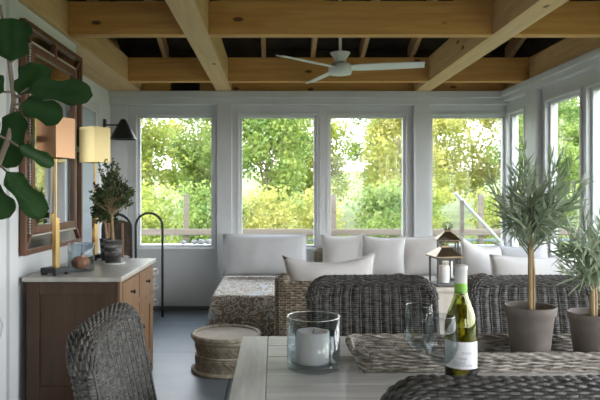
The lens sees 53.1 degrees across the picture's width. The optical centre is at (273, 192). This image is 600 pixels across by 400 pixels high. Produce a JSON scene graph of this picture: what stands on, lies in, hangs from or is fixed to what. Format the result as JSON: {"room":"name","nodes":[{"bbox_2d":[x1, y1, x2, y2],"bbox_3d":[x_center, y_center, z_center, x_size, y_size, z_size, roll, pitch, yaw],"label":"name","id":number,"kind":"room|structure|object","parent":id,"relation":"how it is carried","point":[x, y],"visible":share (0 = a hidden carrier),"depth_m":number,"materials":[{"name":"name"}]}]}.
{"room":"sunroom","nodes":[
{"label":"sunroom","id":0,"kind":"room"},
{"bbox_2d":[0,0,110,399],"bbox_3d":[-1.666,0.092,1.955,0.468,2.356,9.110,0,0,0],"label":"wall","id":1,"kind":"structure","parent":0,"point":[13,267],"depth_m":3.34,"materials":[{"name":"paint"}]},
{"bbox_2d":[0,314,3,342],"bbox_3d":[-1.442,0.630,3.075,0.010,0.684,0.258,0,0,0],"label":"power cord","id":2,"kind":"object","parent":1,"relation":"attached to","point":[0,314],"visible":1,"depth_m":3.18,"materials":[{"name":"white plastic"}]},
{"bbox_2d":[19,18,82,255],"bbox_3d":[-1.415,-0.315,3.877,0.034,1.340,1.015,0,0,0],"label":"wall mirror","id":3,"kind":"object","parent":1,"relation":"attached to","point":[35,236],"visible":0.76,"depth_m":3.84,"materials":[{"name":"brown wood"}]},
{"bbox_2d":[35,55,71,225],"bbox_3d":[-1.426,-0.315,3.877,0.009,1.020,0.695,0,0,0],"label":"mirror glass","id":4,"kind":"object","parent":3,"relation":"attached to","point":[44,177],"depth_m":3.94,"materials":[{"name":"silver mirror"}]},
{"bbox_2d":[76,99,99,255],"bbox_3d":[-1.740,0.195,5.375,0.039,2.150,1.090,0,0,0],"label":"door","id":5,"kind":"structure","parent":1,"relation":"in","point":[91,109],"depth_m":5.60,"materials":[{"name":"grey paint"}]},
{"bbox_2d":[103,119,136,139],"bbox_3d":[-1.591,-0.661,6.210,0.336,0.210,0.274,0,0,0],"label":"wall sconce","id":6,"kind":"object","parent":1,"relation":"attached to","point":[123,131],"visible":0.93,"depth_m":6.15,"materials":[{"name":"black metal"}]},
{"bbox_2d":[151,310,232,399],"bbox_3d":[0.385,1.345,2.000,4.670,0.150,9.500,0,0,0],"label":"floor","id":7,"kind":"structure","parent":0,"point":[174,350],"depth_m":4.55,"materials":[{"name":"stone"}]},
{"bbox_2d":[0,4,92,219],"bbox_3d":[-0.943,0.321,2.050,0.704,1.898,0.330,0,0,0],"label":"fiddle leaf fig","id":8,"kind":"object","parent":7,"relation":"on","point":[33,78],"visible":1,"depth_m":1.99,"materials":[{"name":"green plant"}]},
{"bbox_2d":[22,258,155,399],"bbox_3d":[-1.129,0.872,3.865,0.577,0.796,0.990,0,0,0],"label":"cabinet","id":9,"kind":"object","parent":7,"relation":"on","point":[55,305],"visible":0.59,"depth_m":3.41,"materials":[{"name":"wood"}]},
{"bbox_2d":[36,117,74,275],"bbox_3d":[-1.272,0.019,3.500,0.150,0.910,0.150,0,0,25],"label":"lamp","id":10,"kind":"object","parent":9,"relation":"on","point":[58,140],"visible":0.98,"depth_m":3.47,"materials":[{"name":"copper"},{"name":"brushed brass"},{"name":"black lacquer"}]},
{"bbox_2d":[68,242,94,271],"bbox_3d":[-1.175,0.390,3.660,0.161,0.168,0.161,0,0,0],"label":"glass jar","id":11,"kind":"object","parent":9,"relation":"on","point":[75,242],"visible":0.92,"depth_m":3.65,"materials":[{"name":"clear glass"}]},
{"bbox_2d":[71,253,89,268],"bbox_3d":[-1.178,0.415,3.660,0.107,0.100,0.110,0,0,0],"label":"gourd","id":12,"kind":"object","parent":11,"relation":"in","point":[78,262],"visible":1,"depth_m":3.62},
{"bbox_2d":[79,126,109,260],"bbox_3d":[-1.272,0.004,4.260,0.150,0.939,0.150,0,0,31],"label":"lamp","id":13,"kind":"object","parent":9,"relation":"on","point":[94,141],"visible":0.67,"depth_m":4.21,"materials":[{"name":"beige fabric"}]},
{"bbox_2d":[90,192,122,260],"bbox_3d":[-1.181,0.210,4.186,0.185,0.518,0.223,0,0,28],"label":"crape myrtle","id":14,"kind":"object","parent":9,"relation":"on","point":[103,215],"visible":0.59,"depth_m":4.16,"materials":[{"name":"plant"}]},
{"bbox_2d":[99,238,109,260],"bbox_3d":[-1.165,0.394,4.200,0.112,0.150,0.112,0,0,0],"label":"pot","id":15,"kind":"object","parent":14,"relation":"on","point":[101,239],"depth_m":4.16,"materials":[{"name":"ceramic"}]},
{"bbox_2d":[88,158,135,264],"bbox_3d":[-1.080,0.119,4.011,0.329,0.711,0.221,0,0,-4],"label":"crape myrtle","id":16,"kind":"object","parent":9,"relation":"on","point":[109,191],"visible":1,"depth_m":3.99,"materials":[{"name":"green plant"}]},
{"bbox_2d":[103,238,122,262],"bbox_3d":[-1.078,0.389,4.020,0.132,0.160,0.132,0,0,0],"label":"pot","id":17,"kind":"object","parent":16,"relation":"on","point":[112,246],"depth_m":3.97,"materials":[{"name":"ceramic"}]},
{"bbox_2d":[66,302,156,399],"bbox_3d":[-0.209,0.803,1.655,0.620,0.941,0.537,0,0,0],"label":"dining chair","id":18,"kind":"object","parent":7,"relation":"on","point":[107,356],"visible":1,"depth_m":1.61,"materials":[{"name":"black wicker"}]},
{"bbox_2d":[101,212,163,316],"bbox_3d":[-1.393,0.732,5.950,0.263,1.077,0.618,0,0,29],"label":"rack","id":19,"kind":"object","parent":7,"relation":"on","point":[145,213],"visible":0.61,"depth_m":6.14,"materials":[{"name":"black metal"}]},
{"bbox_2d":[102,220,131,256],"bbox_3d":[-1.495,0.435,5.709,0.277,0.360,0.043,0,0,0],"label":"carrier","id":20,"kind":"object","parent":19,"relation":"hanging from","point":[121,230],"visible":0.62,"depth_m":5.71,"materials":[{"name":"brown wood"}]},
{"bbox_2d":[153,298,158,305],"bbox_3d":[-1.308,1.112,5.946,0.076,0.076,0.410,0,0,29],"label":"birch log","id":21,"kind":"object","parent":19,"relation":"in","point":[155,301],"visible":0.13,"depth_m":6.08,"materials":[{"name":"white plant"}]},
{"bbox_3d":[-1.342,1.032,5.946,0.267,0.076,0.395,0,0,0],"label":"birch log","id":22,"kind":"object","parent":21,"relation":"on","visible":0},
{"bbox_2d":[153,283,158,289],"bbox_3d":[-1.308,0.952,5.946,0.076,0.076,0.410,0,0,29],"label":"birch log","id":23,"kind":"object","parent":22,"relation":"on","point":[155,285],"visible":0.15,"depth_m":6.08,"materials":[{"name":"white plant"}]},
{"bbox_3d":[-1.339,0.877,5.946,0.267,0.076,0.395,0,0,0],"label":"birch log","id":24,"kind":"object","parent":23,"relation":"on","visible":0},
{"bbox_2d":[153,268,158,275],"bbox_3d":[-1.308,0.802,5.946,0.076,0.076,0.410,0,0,29],"label":"birch log","id":25,"kind":"object","parent":24,"relation":"on","point":[155,270],"visible":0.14,"depth_m":6.08,"materials":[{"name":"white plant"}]},
{"bbox_2d":[191,324,261,378],"bbox_3d":[-0.345,1.135,4.330,0.510,0.271,0.510,0,0,2],"label":"stool","id":26,"kind":"object","parent":7,"relation":"on","point":[217,347],"visible":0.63,"depth_m":4.14,"materials":[{"name":"wicker"}]},
{"bbox_2d":[274,273,403,335],"bbox_3d":[0.477,0.918,4.557,0.949,0.703,0.710,0,0,0],"label":"wicker armchair","id":27,"kind":"object","parent":7,"relation":"on","point":[289,296],"visible":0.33,"depth_m":4.21,"materials":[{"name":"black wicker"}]},
{"bbox_2d":[282,252,375,281],"bbox_3d":[0.418,0.651,4.449,0.713,0.429,0.179,0,0,-5],"label":"lumbar pillow","id":28,"kind":"object","parent":27,"relation":"on","point":[298,270],"visible":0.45,"depth_m":4.41,"materials":[{"name":"white fabric"}]},
{"bbox_2d":[305,274,439,335],"bbox_3d":[0.395,0.803,2.179,0.537,0.941,0.620,0,0,0],"label":"dining chair","id":29,"kind":"object","parent":7,"relation":"on","point":[375,304],"visible":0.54,"depth_m":2.40,"materials":[{"name":"black wicker"}]},
{"bbox_2d":[314,247,460,277],"bbox_3d":[1.390,0.918,5.990,1.948,0.705,0.756,0,0,0],"label":"wicker sofa","id":30,"kind":"object","parent":7,"relation":"on","point":[318,253],"visible":0.02,"depth_m":6.28,"materials":[{"name":"black"}]},
{"bbox_2d":[321,234,363,261],"bbox_3d":[0.698,0.638,6.101,0.448,0.439,0.179,0,0,-5],"label":"throw pillow","id":31,"kind":"object","parent":30,"relation":"on","point":[335,248],"visible":0.62,"depth_m":6.05,"materials":[{"name":"white fabric"}]},
{"bbox_2d":[362,235,405,274],"bbox_3d":[1.100,0.643,6.024,0.458,0.448,0.173,0,0,6],"label":"throw pillow","id":32,"kind":"object","parent":30,"relation":"on","point":[389,256],"visible":0.7,"depth_m":5.96,"materials":[{"name":"white fabric"}]},
{"bbox_2d":[397,234,438,275],"bbox_3d":[1.482,0.643,6.097,0.458,0.442,0.174,0,0,-3],"label":"throw pillow","id":33,"kind":"object","parent":30,"relation":"on","point":[416,261],"visible":0.62,"depth_m":6.03,"materials":[{"name":"fabric"}]},
{"bbox_2d":[229,336,599,399],"bbox_3d":[0.969,0.890,1.670,2.162,0.760,0.940,0,0,0],"label":"dining table","id":34,"kind":"object","parent":7,"relation":"on","point":[262,372],"visible":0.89,"depth_m":1.69,"materials":[{"name":"grey wood"}]},
{"bbox_2d":[287,310,339,374],"bbox_3d":[0.115,0.434,1.750,0.156,0.153,0.156,0,0,0],"label":"hurricane vase","id":35,"kind":"object","parent":34,"relation":"on","point":[288,318],"visible":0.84,"depth_m":1.73,"materials":[{"name":"clear glass"}]},
{"bbox_2d":[296,327,328,365],"bbox_3d":[0.113,0.444,1.750,0.097,0.094,0.097,0,0,0],"label":"pillar candle","id":36,"kind":"object","parent":35,"relation":"in","point":[312,343],"visible":1,"depth_m":1.71,"materials":[{"name":"beige wax"}]},
{"bbox_2d":[444,264,477,375],"bbox_3d":[0.483,0.348,1.549,0.083,0.324,0.084,0,0,0],"label":"wine bottle","id":37,"kind":"object","parent":34,"relation":"on","point":[461,331],"visible":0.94,"depth_m":1.52,"materials":[{"name":"green glass"}]},
{"bbox_2d":[345,333,599,372],"bbox_3d":[0.735,0.469,1.790,1.037,0.083,0.242,0,0,0],"label":"table runner","id":38,"kind":"object","parent":34,"relation":"on","point":[561,358],"visible":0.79,"depth_m":1.69,"materials":[{"name":"wicker"}]},
{"bbox_2d":[482,135,597,364],"bbox_3d":[0.784,0.159,1.773,0.301,0.680,0.262,0,0,39],"label":"potted tree","id":39,"kind":"object","parent":38,"relation":"on","point":[530,323],"visible":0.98,"depth_m":1.78,"materials":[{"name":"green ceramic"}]},
{"bbox_2d":[544,194,599,361],"bbox_3d":[0.955,0.251,1.798,0.288,0.498,0.195,0,0,-5],"label":"potted tree","id":40,"kind":"object","parent":38,"relation":"on","point":[584,322],"visible":0.98,"depth_m":1.77,"materials":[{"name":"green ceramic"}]},
{"bbox_2d":[427,278,454,333],"bbox_3d":[1.195,0.964,4.400,0.410,0.612,0.500,0,0,0],"label":"side table","id":41,"kind":"object","parent":7,"relation":"on","point":[446,293],"visible":0.03,"depth_m":4.17,"materials":[{"name":"brown wood"}]},
{"bbox_2d":[426,237,462,286],"bbox_3d":[1.215,0.487,4.285,0.199,0.342,0.199,0,0,-7],"label":"candle lantern","id":42,"kind":"object","parent":41,"relation":"on","point":[443,251],"visible":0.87,"depth_m":4.23,"materials":[{"name":"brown metal"}]},
{"bbox_2d":[439,265,449,282],"bbox_3d":[1.215,0.575,4.285,0.074,0.126,0.074,0,0,0],"label":"pillar candle","id":43,"kind":"object","parent":42,"relation":"in","point":[444,270],"visible":0.97,"depth_m":4.25,"materials":[{"name":"beige wax"}]},
{"bbox_2d":[434,222,461,280],"bbox_3d":[1.315,0.440,4.545,0.179,0.436,0.179,0,0,9],"label":"candle lantern","id":44,"kind":"object","parent":41,"relation":"on","point":[452,238],"visible":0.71,"depth_m":4.49,"materials":[{"name":"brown metal"}]},
{"bbox_2d":[443,261,452,277],"bbox_3d":[1.315,0.575,4.545,0.074,0.126,0.074,0,0,0],"label":"pillar candle","id":45,"kind":"object","parent":44,"relation":"in","point":[444,262],"visible":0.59,"depth_m":4.52,"materials":[{"name":"beige wax"}]},
{"bbox_2d":[380,374,599,399],"bbox_3d":[0.460,0.803,1.366,0.537,0.941,0.620,0,0,0],"label":"dining chair","id":46,"kind":"object","parent":7,"relation":"on","point":[422,386],"visible":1,"depth_m":1.07,"materials":[{"name":"black wicker"}]},
{"bbox_2d":[467,274,589,334],"bbox_3d":[1.034,0.803,2.174,0.537,0.941,0.620,0,0,-1],"label":"dining chair","id":47,"kind":"object","parent":7,"relation":"on","point":[488,294],"visible":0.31,"depth_m":2.40,"materials":[{"name":"black wicker"}]},
{"bbox_2d":[467,273,599,308],"bbox_3d":[1.893,0.918,4.557,0.939,0.703,0.710,0,0,0],"label":"wicker armchair","id":48,"kind":"object","parent":7,"relation":"on","point":[469,276],"visible":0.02,"depth_m":4.29,"materials":[{"name":"black wicker"}]},
{"bbox_2d":[459,235,503,274],"bbox_3d":[1.648,0.604,4.761,0.478,0.548,0.186,0,0,-15],"label":"throw pillow","id":49,"kind":"object","parent":48,"relation":"on","point":[477,259],"visible":0.44,"depth_m":4.69,"materials":[{"name":"white fabric"}]},
{"bbox_2d":[493,240,547,257],"bbox_3d":[1.999,0.605,4.762,0.481,0.559,0.190,0,0,27],"label":"throw pillow","id":50,"kind":"object","parent":48,"relation":"on","point":[506,250],"visible":0.2,"depth_m":4.74,"materials":[{"name":"white fabric"}]},
{"bbox_2d":[489,254,576,275],"bbox_3d":[1.934,0.656,4.451,0.667,0.407,0.192,0,0,5],"label":"lumbar pillow","id":51,"kind":"object","parent":48,"relation":"on","point":[500,264],"visible":0.22,"depth_m":4.42,"materials":[{"name":"white fabric"}]},
{"bbox_3d":[-0.085,1.067,5.670,0.830,0.405,1.340,0,0,0],"label":"daybed","id":52,"kind":"object","parent":7,"relation":"on","visible":0},
{"bbox_2d":[206,276,275,335],"bbox_3d":[-0.122,1.043,5.623,0.905,0.384,1.397,0,0,0],"label":"bedspread","id":53,"kind":"object","parent":52,"relation":"on","point":[239,300],"visible":0.55,"depth_m":4.97,"materials":[{"name":"fabric"}]},
{"bbox_2d":[222,234,306,275],"bbox_3d":[-0.095,0.630,6.111,0.865,0.428,0.225,0,0,-4],"label":"cushion","id":54,"kind":"object","parent":53,"relation":"on","point":[243,254],"visible":0.86,"depth_m":6.04,"materials":[{"name":"white fabric"}]},
{"bbox_2d":[18,0,599,90],"bbox_3d":[0.425,-2.064,1.975,5.050,1.952,9.950,0,0,0],"label":"ceiling","id":55,"kind":"structure","parent":0,"point":[123,45],"depth_m":4.88,"materials":[{"name":"brown wood"}]},
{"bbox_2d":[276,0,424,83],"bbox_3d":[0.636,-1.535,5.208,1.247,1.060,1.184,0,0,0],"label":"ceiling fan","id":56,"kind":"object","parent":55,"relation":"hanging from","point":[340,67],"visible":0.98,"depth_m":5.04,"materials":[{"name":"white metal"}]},
{"bbox_2d":[109,91,509,305],"bbox_3d":[0.360,0.092,6.510,4.520,2.356,0.260,0,0,0],"label":"wall","id":57,"kind":"structure","parent":0,"point":[191,278],"depth_m":6.46,"materials":[{"name":"white paint"}]},
{"bbox_2d":[134,113,215,250],"bbox_3d":[-1.069,-0.122,6.530,0.881,1.495,0.110,0,0,0],"label":"window","id":58,"kind":"structure","parent":57,"relation":"in","point":[212,116],"depth_m":6.53,"materials":[{"name":"white paint"}]},
{"bbox_2d":[141,244,210,244],"bbox_3d":[-1.060,0.598,6.755,0.880,0.035,0.229,0,0,0],"label":"trim ledge","id":59,"kind":"object","parent":57,"relation":"attached to","point":[141,244],"visible":0.1,"depth_m":6.76,"materials":[{"name":"white paint"}]},
{"bbox_2d":[197,239,204,243],"bbox_3d":[-0.821,0.548,6.760,0.083,0.063,0.088,0,0,-21],"label":"stone","id":60,"kind":"object","parent":59,"relation":"on","point":[201,241],"visible":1,"depth_m":6.72,"materials":[{"name":"white stone"}]},
{"bbox_2d":[153,306,209,309],"bbox_3d":[0.381,1.248,6.501,4.278,0.045,0.018,0,0,0],"label":"baseboard","id":61,"kind":"structure","parent":57,"relation":"attached to","point":[165,307],"depth_m":6.49,"materials":[{"name":"grey"}]},
{"bbox_2d":[237,113,318,250],"bbox_3d":[0.043,-0.122,6.530,0.891,1.495,0.110,0,0,0],"label":"window","id":62,"kind":"structure","parent":57,"relation":"in","point":[242,115],"depth_m":6.53,"materials":[{"name":"white paint"}]},
{"bbox_2d":[326,113,408,236],"bbox_3d":[1.010,-0.122,6.530,0.892,1.495,0.110,0,0,0],"label":"window","id":63,"kind":"structure","parent":57,"relation":"in","point":[329,116],"depth_m":6.53,"materials":[{"name":"white paint"}]},
{"bbox_2d":[430,113,506,247],"bbox_3d":[2.106,-0.122,6.530,0.870,1.495,0.110,0,0,0],"label":"window","id":64,"kind":"structure","parent":57,"relation":"in","point":[435,115],"depth_m":6.53,"materials":[{"name":"white paint"}]},
{"bbox_2d":[502,47,599,273],"bbox_3d":[2.520,0.092,1.955,0.200,2.356,9.110,0,0,0],"label":"wall","id":65,"kind":"structure","parent":0,"point":[582,70],"depth_m":5.54,"materials":[{"name":"white paint"}]},
{"bbox_2d":[507,106,524,246],"bbox_3d":[2.540,-0.122,6.230,0.110,1.495,0.450,0,0,0],"label":"window","id":66,"kind":"structure","parent":65,"relation":"in","point":[513,116],"depth_m":6.40,"materials":[{"name":"white paint"}]},
{"bbox_2d":[544,86,582,267],"bbox_3d":[2.540,-0.122,5.230,0.110,1.495,0.670,0,0,0],"label":"window","id":67,"kind":"structure","parent":65,"relation":"in","point":[552,104],"depth_m":5.45,"materials":[{"name":"white paint"}]},
{"bbox_2d":[585,80,599,254],"bbox_3d":[2.540,-0.122,4.490,0.110,1.495,0.690,0,0,0],"label":"window","id":68,"kind":"structure","parent":65,"relation":"in","point":[595,91],"depth_m":4.78,"materials":[{"name":"white paint"}]},
{"label":"outside","id":69,"kind":"structure","parent":0,"visible":0},
{"bbox_2d":[141,171,578,255],"bbox_3d":[3.000,0.143,17.000,34.000,3.382,50.000,0,0,0],"label":"ground","id":70,"kind":"structure","parent":69,"point":[453,209],"depth_m":24.54,"materials":[{"name":"green plant"}]},
{"bbox_2d":[141,119,188,224],"bbox_3d":[-3.490,-0.580,15.202,2.502,4.693,2.920,0,0,1],"label":"leafy tree","id":71,"kind":"object","parent":70,"relation":"on","point":[152,134],"visible":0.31,"depth_m":15.09,"materials":[{"name":"green plant"}]},
{"bbox_2d":[141,181,189,243],"bbox_3d":[-2.237,0.862,10.282,1.486,2.127,1.791,0,0,1],"label":"leafy shrub","id":72,"kind":"object","parent":70,"relation":"on","point":[150,220],"visible":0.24,"depth_m":10.34,"materials":[{"name":"green plant"}]},
{"bbox_2d":[161,119,210,190],"bbox_3d":[-3.094,-1.535,22.618,2.726,4.881,2.783,0,0,3],"label":"leafy tree","id":73,"kind":"object","parent":70,"relation":"on","point":[174,126],"visible":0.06,"depth_m":22.17,"materials":[{"name":"green plant"}]},
{"bbox_2d":[168,180,210,243],"bbox_3d":[-1.417,0.826,12.380,1.541,2.206,1.858,0,0,-2],"label":"leafy shrub","id":74,"kind":"object","parent":70,"relation":"on","point":[198,215],"visible":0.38,"depth_m":12.05,"materials":[{"name":"green plant"}]},
{"bbox_2d":[160,119,244,209],"bbox_3d":[-2.094,-1.014,18.997,2.676,4.693,2.621,0,0,24],"label":"leafy tree","id":75,"kind":"object","parent":70,"relation":"on","point":[198,165],"visible":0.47,"depth_m":18.47,"materials":[{"name":"green plant"}]},
{"bbox_2d":[242,184,301,228],"bbox_3d":[-0.115,0.887,10.315,1.447,2.071,1.744,0,0,-24],"label":"leafy shrub","id":76,"kind":"object","parent":70,"relation":"on","point":[263,221],"visible":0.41,"depth_m":10.06,"materials":[{"name":"green plant"}]},
{"bbox_2d":[242,119,313,219],"bbox_3d":[-0.104,-0.851,15.445,2.903,5.260,2.969,0,0,-34],"label":"leafy tree","id":77,"kind":"object","parent":70,"relation":"on","point":[256,149],"visible":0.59,"depth_m":14.76,"materials":[{"name":"green plant"}]},
{"bbox_2d":[259,124,312,189],"bbox_3d":[0.351,-1.614,22.607,2.870,5.034,2.811,0,0,-17],"label":"leafy tree","id":78,"kind":"object","parent":70,"relation":"on","point":[290,124],"visible":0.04,"depth_m":22.49,"materials":[{"name":"green plant"}]},
{"bbox_2d":[273,119,358,207],"bbox_3d":[1.420,-1.068,18.959,2.683,4.805,2.740,0,0,43],"label":"leafy tree","id":79,"kind":"object","parent":70,"relation":"on","point":[336,159],"visible":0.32,"depth_m":18.69,"materials":[{"name":"green plant"}]},
{"bbox_2d":[285,186,352,244],"bbox_3d":[0.920,0.870,12.472,1.473,2.109,1.776,0,0,-24],"label":"leafy shrub","id":80,"kind":"object","parent":70,"relation":"on","point":[308,215],"visible":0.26,"depth_m":12.20,"materials":[{"name":"green plant"}]},
{"bbox_2d":[141,194,577,244],"bbox_3d":[2.000,0.930,8.640,11.000,1.820,0.120,0,0,0],"label":"fence","id":81,"kind":"object","parent":70,"relation":"on","point":[186,231],"visible":0.31,"depth_m":8.58,"materials":[{"name":"brown wood"}]},
{"bbox_2d":[341,119,401,199],"bbox_3d":[3.905,-1.448,22.550,2.679,4.699,2.624,0,0,-21],"label":"leafy tree","id":82,"kind":"object","parent":70,"relation":"on","point":[358,154],"visible":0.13,"depth_m":22.58,"materials":[{"name":"green plant"}]},
{"bbox_2d":[343,176,401,237],"bbox_3d":[1.959,0.799,10.247,1.465,2.232,1.582,0,0,-35],"label":"leafy shrub","id":83,"kind":"object","parent":70,"relation":"on","point":[390,200],"visible":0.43,"depth_m":10.15,"materials":[{"name":"green plant"}]},
{"bbox_2d":[346,119,456,223],"bbox_3d":[3.172,-0.961,15.181,2.670,5.475,2.848,0,0,-15],"label":"leafy tree","id":84,"kind":"object","parent":70,"relation":"on","point":[386,132],"visible":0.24,"depth_m":14.92,"materials":[{"name":"green plant"}]},
{"bbox_2d":[390,183,455,244],"bbox_3d":[3.026,0.830,12.392,1.534,2.165,1.421,0,0,31],"label":"leafy shrub","id":85,"kind":"object","parent":70,"relation":"on","point":[438,217],"visible":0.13,"depth_m":12.19,"materials":[{"name":"green plant"}]},
{"bbox_2d":[384,119,474,211],"bbox_3d":[4.939,-1.165,18.852,2.871,5.035,2.812,0,0,-34],"label":"leafy tree","id":86,"kind":"object","parent":70,"relation":"on","point":[443,125],"visible":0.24,"depth_m":18.26,"materials":[{"name":"green plant"}]},
{"bbox_2d":[441,119,500,209],"bbox_3d":[7.439,-1.903,22.348,2.927,5.627,2.744,0,0,43],"label":"leafy tree","id":87,"kind":"object","parent":70,"relation":"on","point":[479,169],"visible":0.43,"depth_m":21.84,"materials":[{"name":"green plant"}]},
{"bbox_2d":[454,192,500,242],"bbox_3d":[2.654,0.913,7.600,0.751,1.854,0.044,0,0,0],"label":"stair handrail","id":88,"kind":"object","parent":70,"relation":"on","point":[462,202],"visible":0.41,"depth_m":7.58,"materials":[{"name":"white paint"},{"name":"wood"}]},
{"bbox_2d":[464,186,522,246],"bbox_3d":[4.080,0.886,10.262,1.747,2.074,1.449,0,0,-45],"label":"leafy shrub","id":89,"kind":"object","parent":70,"relation":"on","point":[490,217],"visible":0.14,"depth_m":10.22,"materials":[{"name":"green plant"}]},
{"bbox_2d":[470,184,567,245],"bbox_3d":[5.029,0.828,12.391,1.855,2.202,1.538,0,0,45],"label":"leafy shrub","id":90,"kind":"object","parent":70,"relation":"on","point":[521,184],"visible":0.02,"depth_m":12.51,"materials":[{"name":"green plant"}]},
{"bbox_2d":[484,100,578,223],"bbox_3d":[7.000,-0.605,15.370,2.706,4.746,2.651,0,0,44],"label":"leafy tree","id":91,"kind":"object","parent":70,"relation":"on","point":[574,131],"visible":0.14,"depth_m":14.87,"materials":[{"name":"green plant"}]},
{"bbox_2d":[497,111,578,194],"bbox_3d":[8.171,-1.064,18.782,2.565,4.812,2.994,0,0,-25],"label":"leafy tree","id":92,"kind":"object","parent":70,"relation":"on","point":[498,120],"visible":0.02,"depth_m":18.23,"materials":[{"name":"green plant"}]},
{"bbox_2d":[560,98,578,199],"bbox_3d":[11.181,-1.895,22.582,2.909,5.591,2.727,0,0,-42],"label":"leafy tree","id":93,"kind":"object","parent":70,"relation":"on","point":[572,101],"visible":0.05,"depth_m":22.15,"materials":[{"name":"green plant"}]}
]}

